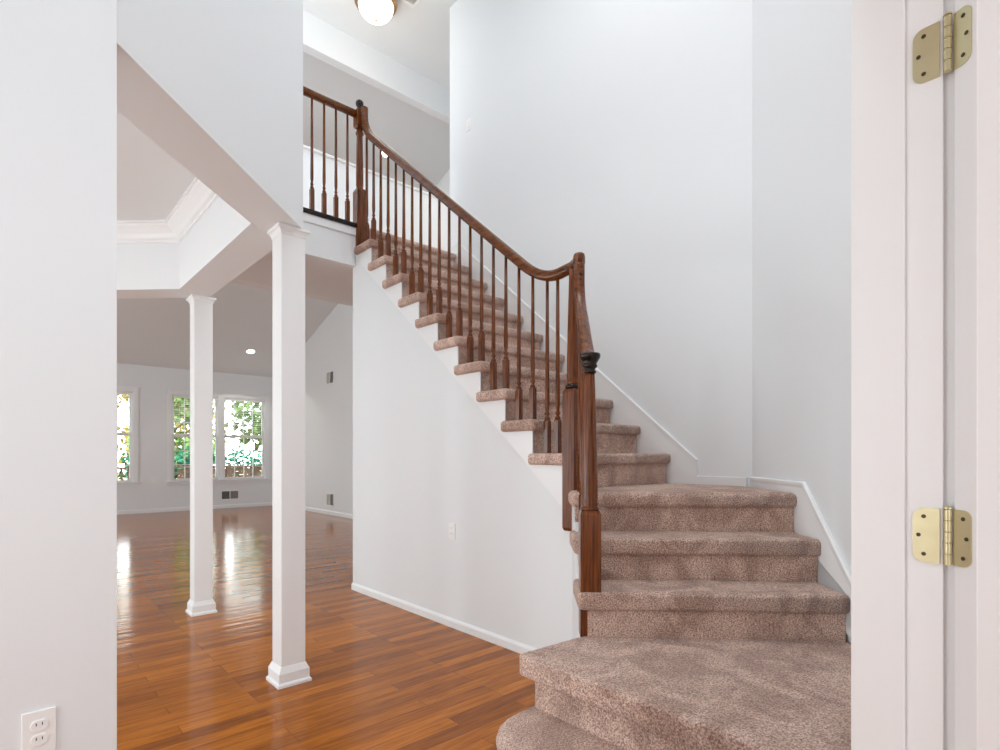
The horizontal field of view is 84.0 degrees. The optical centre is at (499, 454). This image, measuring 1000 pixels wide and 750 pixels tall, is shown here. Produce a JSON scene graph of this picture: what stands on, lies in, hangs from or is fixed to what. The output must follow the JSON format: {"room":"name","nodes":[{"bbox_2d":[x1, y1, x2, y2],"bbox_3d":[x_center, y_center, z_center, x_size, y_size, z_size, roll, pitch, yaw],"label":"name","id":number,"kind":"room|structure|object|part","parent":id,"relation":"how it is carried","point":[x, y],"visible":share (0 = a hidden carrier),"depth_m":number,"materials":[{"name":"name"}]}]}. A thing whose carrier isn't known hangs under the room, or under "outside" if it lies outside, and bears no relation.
{"room":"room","nodes":[
{"label":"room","id":0,"kind":"room"},
{"bbox_2d":[0,0,116,749],"bbox_3d":[-1.913,-1.720,1.027,1.977,5.880,0.171,0,0,-42],"label":"wall","id":1,"kind":"structure","parent":0,"point":[58,58],"depth_m":1.54,"materials":[{"name":"white paint"}]},
{"bbox_2d":[21,706,55,749],"bbox_3d":[-1.250,0.752,1.505,0.073,0.118,0.009,0,0,-42],"label":"wall outlet","id":2,"kind":"object","parent":1,"relation":"attached to","point":[38,728],"visible":1,"depth_m":1.50,"materials":[{"name":"white plastic"}]},
{"bbox_2d":[30,719,47,731],"bbox_3d":[-1.248,0.733,1.504,0.037,0.029,0.004,0,0,-42],"label":"receptacle","id":3,"kind":"object","parent":2,"relation":"attached to","point":[36,725],"depth_m":1.50,"materials":[{"name":"white plastic"}]},
{"bbox_2d":[30,733,47,745],"bbox_3d":[-1.248,0.771,1.504,0.037,0.029,0.004,0,0,-42],"label":"receptacle","id":4,"kind":"object","parent":2,"relation":"attached to","point":[36,739],"depth_m":1.50,"materials":[{"name":"white plastic"}]},
{"bbox_2d":[117,112,194,220],"bbox_3d":[-3.084,-1.720,2.341,3.463,0.080,3.455,0,0,-42],"label":"ceiling","id":5,"kind":"structure","parent":0,"point":[150,182],"depth_m":3.37,"materials":[{"name":"white paint"}]},
{"bbox_2d":[117,177,218,243],"bbox_3d":[-3.084,-1.617,2.341,3.403,0.125,3.395,0,0,-42],"label":"trim","id":6,"kind":"structure","parent":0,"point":[197,199],"depth_m":3.92,"materials":[{"name":"white paint"}]},
{"bbox_2d":[117,363,271,509],"bbox_3d":[-9.234,-0.350,10.182,10.350,3.140,0.150,0,0,-42],"label":"wall","id":7,"kind":"structure","parent":0,"point":[153,382],"depth_m":11.88,"materials":[{"name":"white paint"}]},
{"bbox_2d":[117,385,139,486],"bbox_3d":[-8.379,-0.388,10.899,2.210,2.075,0.190,0,0,-42],"label":"window","id":8,"kind":"structure","parent":7,"relation":"in","point":[133,408],"depth_m":11.53,"materials":[{"name":"white paint"}]},
{"bbox_2d":[117,392,131,433],"bbox_3d":[-7.991,-0.868,11.238,0.900,0.855,0.043,0,0,-42],"label":"window blind","id":9,"kind":"object","parent":8,"relation":"attached to","point":[124,393],"visible":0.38,"depth_m":11.44,"materials":[{"name":"white plastic"}]},
{"bbox_3d":[-8.041,-0.850,11.293,0.910,0.900,0.030,0,0,-42],"label":"sash","id":10,"kind":"part","parent":8,"relation":"part of","materials":[{"name":"clear glass"}]},
{"bbox_3d":[-8.017,0.060,11.267,0.910,1.000,0.030,0,0,-42],"label":"sash","id":11,"kind":"part","parent":8,"relation":"part of","materials":[{"name":"clear glass"}]},
{"bbox_3d":[-8.379,0.605,10.899,2.210,0.090,0.190,0,0,-42],"label":"sill","id":12,"kind":"part","parent":8,"relation":"part of","materials":[{"name":"white paint"}]},
{"bbox_2d":[117,502,271,514],"bbox_3d":[-9.149,1.177,10.148,10.030,0.085,0.014,0,0,-42],"label":"baseboard","id":13,"kind":"structure","parent":7,"relation":"attached to","point":[136,511],"depth_m":12.10,"materials":[{"name":"white paint"}]},
{"bbox_2d":[166,389,270,484],"bbox_3d":[-6.391,-0.388,12.696,2.210,2.075,0.190,0,0,-42],"label":"window","id":14,"kind":"structure","parent":7,"relation":"in","point":[219,411],"depth_m":12.67,"materials":[{"name":"white paint"}]},
{"bbox_3d":[-6.817,-0.850,12.399,0.910,0.900,0.030,0,0,-42],"label":"sash","id":15,"kind":"part","parent":14,"relation":"part of","materials":[{"name":"clear glass"}]},
{"bbox_2d":[173,395,217,435],"bbox_3d":[-6.767,-0.868,12.344,0.900,0.855,0.043,0,0,-42],"label":"window blind","id":16,"kind":"object","parent":14,"relation":"attached to","point":[174,396],"visible":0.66,"depth_m":12.16,"materials":[{"name":"white plastic"}]},
{"bbox_3d":[-6.793,0.060,12.373,0.910,1.000,0.030,0,0,-42],"label":"sash","id":17,"kind":"part","parent":14,"relation":"part of","materials":[{"name":"white paint"}]},
{"bbox_3d":[-6.391,0.605,12.696,2.210,0.090,0.190,0,0,-42],"label":"sill","id":18,"kind":"part","parent":14,"relation":"part of","materials":[{"name":"white paint"}]},
{"bbox_3d":[-6.052,-0.850,13.090,0.910,0.900,0.030,0,0,-42],"label":"sash","id":19,"kind":"part","parent":14,"relation":"part of","materials":[{"name":"clear glass"}]},
{"bbox_2d":[224,399,263,436],"bbox_3d":[-6.003,-0.868,13.034,0.900,0.855,0.043,0,0,-42],"label":"window blind","id":20,"kind":"object","parent":14,"relation":"attached to","point":[239,400],"visible":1,"depth_m":13.00,"materials":[{"name":"white plastic"}]},
{"bbox_3d":[-6.003,-0.450,13.035,0.900,0.020,0.042,0,0,-42],"label":"rail","id":21,"kind":"part","parent":20,"relation":"part of","materials":[{"name":"white plastic"}]},
{"bbox_3d":[-6.029,0.060,13.064,0.910,1.000,0.030,0,0,-42],"label":"sash","id":22,"kind":"part","parent":14,"relation":"part of","materials":[{"name":"clear glass"}]},
{"bbox_2d":[221,490,238,499],"bbox_3d":[-6.223,0.920,12.794,0.400,0.220,0.010,0,0,-42],"label":"air vent","id":23,"kind":"object","parent":7,"relation":"in","point":[225,494],"visible":1,"depth_m":12.79,"materials":[{"name":"white plastic"}]},
{"bbox_2d":[117,197,271,298],"bbox_3d":[-2.993,-1.488,3.652,3.864,0.545,1.326,0,0,3],"label":"ceiling beam","id":24,"kind":"structure","parent":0,"point":[222,244],"depth_m":3.85,"materials":[{"name":"white paint"}]},
{"bbox_2d":[117,0,302,229],"bbox_3d":[-1.215,-2.938,2.317,0.240,3.445,1.385,0,0,3],"label":"wall","id":25,"kind":"structure","parent":0,"point":[217,85],"depth_m":2.27,"materials":[{"name":"white paint"}]},
{"bbox_2d":[117,51,449,376],"bbox_3d":[-6.602,-3.276,7.269,10.350,2.882,7.960,0,0,-42],"label":"ceiling","id":26,"kind":"structure","parent":0,"point":[155,332],"depth_m":9.91,"materials":[{"name":"white paint"}]},
{"bbox_2d":[245,349,255,353],"bbox_3d":[-5.420,-2.252,12.069,0.210,0.074,0.200,0,0,-42],"label":"recessed light","id":27,"kind":"object","parent":26,"relation":"in","point":[249,351],"visible":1,"depth_m":12.06,"materials":[{"name":"white plastic"}]},
{"bbox_2d":[382,146,394,157],"bbox_3d":[-1.580,-4.247,7.790,0.210,0.074,0.200,0,0,-42],"label":"recessed light","id":28,"kind":"object","parent":26,"relation":"in","point":[383,154],"visible":0.28,"depth_m":7.80,"materials":[{"name":"white plastic"}]},
{"bbox_2d":[234,251,352,301],"bbox_3d":[-1.150,-1.715,5.922,3.825,0.030,1.050,0,0,-42],"label":"ceiling","id":29,"kind":"structure","parent":0,"point":[322,278],"depth_m":5.32,"materials":[{"name":"white paint"}]},
{"bbox_2d":[117,505,534,749],"bbox_3d":[-4.652,1.270,5.224,10.500,0.100,13.610,0,0,-42],"label":"floor","id":30,"kind":"structure","parent":0,"point":[385,676],"depth_m":3.29,"materials":[{"name":"brown wood"}]},
{"bbox_2d":[186,294,216,616],"bbox_3d":[-2.317,0.003,4.306,0.180,2.434,0.180,0,0,-42],"label":"column","id":31,"kind":"structure","parent":30,"relation":"on","point":[201,602],"depth_m":4.25,"materials":[{"name":"white paint"}]},
{"bbox_2d":[266,222,311,689],"bbox_3d":[-1.145,0.003,3.009,0.180,2.434,0.180,0,0,-42],"label":"column","id":32,"kind":"structure","parent":30,"relation":"on","point":[288,667],"depth_m":2.96,"materials":[{"name":"white paint"}]},
{"bbox_2d":[354,228,850,749],"bbox_3d":[0.106,-0.479,3.459,2.192,3.397,4.310,0,0,-42],"label":"staircase","id":33,"kind":"structure","parent":30,"relation":"on","point":[720,617],"depth_m":2.52,"materials":[{"name":"carpet"}]},
{"bbox_2d":[353,99,600,636],"bbox_3d":[-0.286,-1.201,3.858,0.460,4.032,3.150,0,0,-33],"label":"stair railing","id":34,"kind":"object","parent":33,"relation":"on","point":[575,435],"visible":0.99,"depth_m":3.38,"materials":[{"name":"brown wood"}]},
{"bbox_3d":[-0.392,-2.066,3.999,0.140,2.077,2.603,0,0,-42],"label":"handrail","id":35,"kind":"part","parent":34,"relation":"part of","materials":[{"name":"brown wood"}]},
{"bbox_3d":[0.418,-0.741,2.771,0.060,0.673,0.552,0,0,3],"label":"handrail","id":36,"kind":"part","parent":34,"relation":"part of","materials":[{"name":"brown wood"}]},
{"bbox_3d":[1.436,0.182,3.606,0.014,0.085,0.335,0,0,-42],"label":"baseboard","id":37,"kind":"part","parent":33,"relation":"part of","materials":[{"name":"white paint"}]},
{"bbox_2d":[303,221,355,267],"bbox_3d":[-1.759,-1.870,4.624,1.180,0.340,0.060,0,0,-42],"label":"wall","id":38,"kind":"structure","parent":0,"point":[323,243],"depth_m":4.84,"materials":[{"name":"white paint"}]},
{"bbox_2d":[230,10,449,305],"bbox_3d":[-1.552,-3.180,6.368,3.825,2.960,0.150,0,0,-42],"label":"wall","id":39,"kind":"structure","parent":0,"point":[322,40],"depth_m":6.36,"materials":[{"name":"white paint"}]},
{"bbox_2d":[303,145,436,198],"bbox_3d":[-1.548,-3.221,6.364,3.825,0.023,0.210,0,0,-42],"label":"trim","id":40,"kind":"structure","parent":39,"relation":"on","point":[304,146],"depth_m":6.26,"materials":[{"name":"white paint"}]},
{"bbox_2d":[305,169,449,513],"bbox_3d":[-2.371,-1.700,10.216,0.120,5.840,9.060,0,0,-42],"label":"wall","id":41,"kind":"structure","parent":0,"point":[328,408],"depth_m":11.30,"materials":[{"name":"white paint"}]},
{"bbox_2d":[305,506,352,518],"bbox_3d":[-2.417,1.177,10.168,0.014,0.085,9.010,0,0,-42],"label":"baseboard","id":42,"kind":"structure","parent":41,"relation":"attached to","point":[340,514],"depth_m":11.34,"materials":[{"name":"white paint"}]},
{"bbox_2d":[326,370,333,384],"bbox_3d":[-3.472,-1.580,11.338,0.010,0.270,0.340,0,0,-42],"label":"air vent","id":43,"kind":"object","parent":41,"relation":"in","point":[330,374],"visible":1,"depth_m":11.32,"materials":[{"name":"white plastic"}]},
{"bbox_2d":[326,493,333,506],"bbox_3d":[-3.472,0.910,11.338,0.010,0.270,0.340,0,0,-42],"label":"air vent","id":44,"kind":"object","parent":41,"relation":"in","point":[329,496],"visible":1,"depth_m":11.32,"materials":[{"name":"white plastic"}]},
{"bbox_2d":[303,0,456,89],"bbox_3d":[-0.756,-4.710,3.394,6.870,0.100,5.670,0,0,-42],"label":"ceiling","id":45,"kind":"structure","parent":0,"point":[418,37],"depth_m":6.09,"materials":[{"name":"white paint"}]},
{"bbox_2d":[354,0,396,24],"bbox_3d":[-1.252,-4.511,5.607,0.424,0.298,0.424,0,0,-42],"label":"ceiling light","id":46,"kind":"object","parent":45,"relation":"attached to","point":[376,12],"visible":1,"depth_m":5.55,"materials":[{"name":"white glass"}]},
{"bbox_2d":[401,0,419,7],"bbox_3d":[-0.777,-4.653,5.491,0.190,0.014,0.590,0,0,-42],"label":"ceiling vent","id":47,"kind":"object","parent":45,"relation":"in","point":[412,3],"visible":1,"depth_m":5.70,"materials":[{"name":"white plastic"}]},
{"bbox_2d":[353,258,571,648],"bbox_3d":[-0.433,-0.325,4.111,0.090,3.091,2.600,0,0,-42],"label":"wall","id":48,"kind":"structure","parent":0,"point":[427,458],"depth_m":4.07,"materials":[{"name":"white paint"}]},
{"bbox_2d":[351,582,536,653],"bbox_3d":[-0.446,1.189,4.122,0.114,0.062,2.595,0,0,-42],"label":"baseboard","id":49,"kind":"structure","parent":48,"relation":"attached to","point":[507,643],"depth_m":3.95,"materials":[{"name":"white paint"}]},
{"bbox_2d":[449,523,454,539],"bbox_3d":[-0.342,0.540,3.937,0.009,0.115,0.072,0,0,-42],"label":"wall outlet","id":50,"kind":"object","parent":48,"relation":"attached to","point":[451,525],"visible":1,"depth_m":3.93,"materials":[{"name":"white plastic"}]},
{"bbox_2d":[572,522,579,638],"bbox_3d":[0.420,0.720,2.814,0.060,1.000,0.625,0,0,3],"label":"wall","id":51,"kind":"structure","parent":0,"point":[575,610],"depth_m":2.96,"materials":[{"name":"white paint"}]},
{"bbox_2d":[450,0,751,486],"bbox_3d":[0.573,-1.720,4.661,0.120,5.880,3.138,0,0,-42],"label":"wall","id":52,"kind":"structure","parent":0,"point":[616,133],"depth_m":4.09,"materials":[{"name":"white paint"}]},
{"bbox_2d":[466,118,470,131],"bbox_3d":[-0.321,-3.300,5.546,0.020,0.116,0.072,0,0,-42],"label":"light switch","id":53,"kind":"object","parent":52,"relation":"attached to","point":[468,122],"visible":1,"depth_m":5.54,"materials":[{"name":"white plastic"}]},
{"bbox_2d":[752,0,850,643],"bbox_3d":[1.599,-1.720,2.639,0.190,5.880,1.939,0,0,5],"label":"wall","id":54,"kind":"structure","parent":0,"point":[801,49],"depth_m":2.81,"materials":[{"name":"white paint"}]},
{"bbox_3d":[-8.176,1.345,13.523,12.000,0.150,3.370,0,0,-42],"label":"deck","id":55,"kind":"object","parent":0,"visible":0},
{"bbox_2d":[118,465,261,479],"bbox_3d":[-9.275,0.790,14.665,11.800,0.960,0.140,0,0,-42],"label":"fence","id":56,"kind":"object","parent":55,"relation":"on","point":[257,471],"visible":0.02,"depth_m":15.95,"materials":[{"name":"wood"}]},
{"bbox_3d":[-11.227,0.790,12.902,6.340,0.860,0.040,0,0,-42],"label":"picket panel","id":57,"kind":"part","parent":56,"relation":"part of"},
{"bbox_3d":[-9.275,0.335,14.665,11.700,0.050,0.140,0,0,-42],"label":"rail","id":58,"kind":"part","parent":56,"relation":"part of","materials":[{"name":"wood"}]},
{"bbox_3d":[-6.857,0.812,16.837,5.200,0.856,0.020,0,0,-42],"label":"board panel","id":59,"kind":"part","parent":56,"relation":"part of","materials":[{"name":"wood"}]},
{"bbox_3d":[-7.829,0.805,15.973,0.100,0.930,0.100,0,0,-42],"label":"post","id":60,"kind":"part","parent":56,"relation":"part of","materials":[{"name":"brown wood"}]},
{"bbox_3d":[-1.123,-1.890,5.893,3.825,0.320,1.130,0,0,-42],"label":"floor","id":61,"kind":"structure","parent":0,"visible":0},
{"bbox_2d":[303,86,356,227],"bbox_3d":[-1.756,-2.575,4.625,1.185,1.062,0.122,0,0,-42],"label":"landing railing","id":62,"kind":"object","parent":61,"relation":"on","point":[313,95],"visible":0.45,"depth_m":4.81,"materials":[{"name":"brown wood"}]},
{"bbox_3d":[-1.758,-2.061,4.623,1.180,0.034,0.122,0,0,-42],"label":"shoe rail","id":63,"kind":"part","parent":62,"relation":"part of","materials":[{"name":"brown wood"}]},
{"bbox_3d":[-1.742,-3.075,4.609,1.185,0.062,0.060,0,0,-42],"label":"handrail","id":64,"kind":"part","parent":62,"relation":"part of","materials":[{"name":"brown wood"}]},
{"bbox_3d":[0.202,-1.720,0.523,4.200,5.880,0.125,0,0,-42],"label":"wall","id":65,"kind":"structure","parent":0,"visible":0},
{"bbox_2d":[851,0,954,749],"bbox_3d":[0.705,0.180,0.964,0.082,2.080,0.144,0,0,-42],"label":"door frame","id":66,"kind":"structure","parent":65,"relation":"attached to","point":[903,129],"depth_m":0.94,"materials":[{"name":"white paint"}]},
{"bbox_2d":[913,0,999,749],"bbox_3d":[1.162,0.194,0.950,0.943,2.028,0.080,0,0,-7],"label":"door","id":67,"kind":"structure","parent":65,"relation":"in","point":[976,23],"depth_m":0.86,"materials":[{"name":"white paint"}]},
{"label":"outside","id":68,"kind":"structure","parent":0,"visible":0},
{"bbox_3d":[-26.246,1.970,32.776,55.000,0.300,56.170,0,0,-42],"label":"ground","id":69,"kind":"structure","parent":68,"visible":0},
{"bbox_2d":[118,394,128,463],"bbox_3d":[-16.066,-1.896,20.813,4.698,7.433,3.592,0,0,-28],"label":"tree","id":70,"kind":"object","parent":69,"relation":"on","point":[125,398],"visible":0.02,"depth_m":21.23,"materials":[{"name":"green plant"}]},
{"bbox_2d":[124,398,214,472],"bbox_3d":[-11.141,-1.222,19.056,3.081,6.084,3.544,0,0,-42],"label":"tree","id":71,"kind":"object","parent":69,"relation":"on","point":[179,441],"visible":0.04,"depth_m":19.07,"materials":[{"name":"green plant"}]},
{"bbox_2d":[122,400,229,452],"bbox_3d":[-14.618,-1.786,25.109,5.031,7.211,4.613,0,0,8],"label":"tree","id":72,"kind":"object","parent":69,"relation":"on","point":[177,424],"visible":0.02,"depth_m":25.05,"materials":[{"name":"green plant"}]},
{"bbox_2d":[118,444,261,479],"bbox_3d":[-7.519,0.663,18.144,8.460,2.084,0.963,0,0,-42],"label":"hedge","id":73,"kind":"object","parent":69,"relation":"on","point":[248,456],"visible":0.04,"depth_m":17.16,"materials":[{"name":"green plant"}]},
{"bbox_2d":[225,401,261,457],"bbox_3d":[-9.148,-0.605,22.322,3.514,4.850,3.645,0,0,16],"label":"tree","id":74,"kind":"object","parent":69,"relation":"on","point":[238,408],"visible":0.12,"depth_m":21.55,"materials":[{"name":"green plant"}]},
{"bbox_3d":[-1.692,-3.210,3.571,0.157,2.900,1.711,0,0,-42],"label":"wall","id":75,"kind":"structure","parent":0,"visible":0},
{"bbox_2d":[303,212,355,235],"bbox_3d":[-1.734,-2.006,4.597,1.180,0.072,0.013,0,0,-42],"label":"trim","id":76,"kind":"structure","parent":75,"relation":"attached to","point":[313,219],"depth_m":4.82,"materials":[{"name":"white paint"}]}
]}

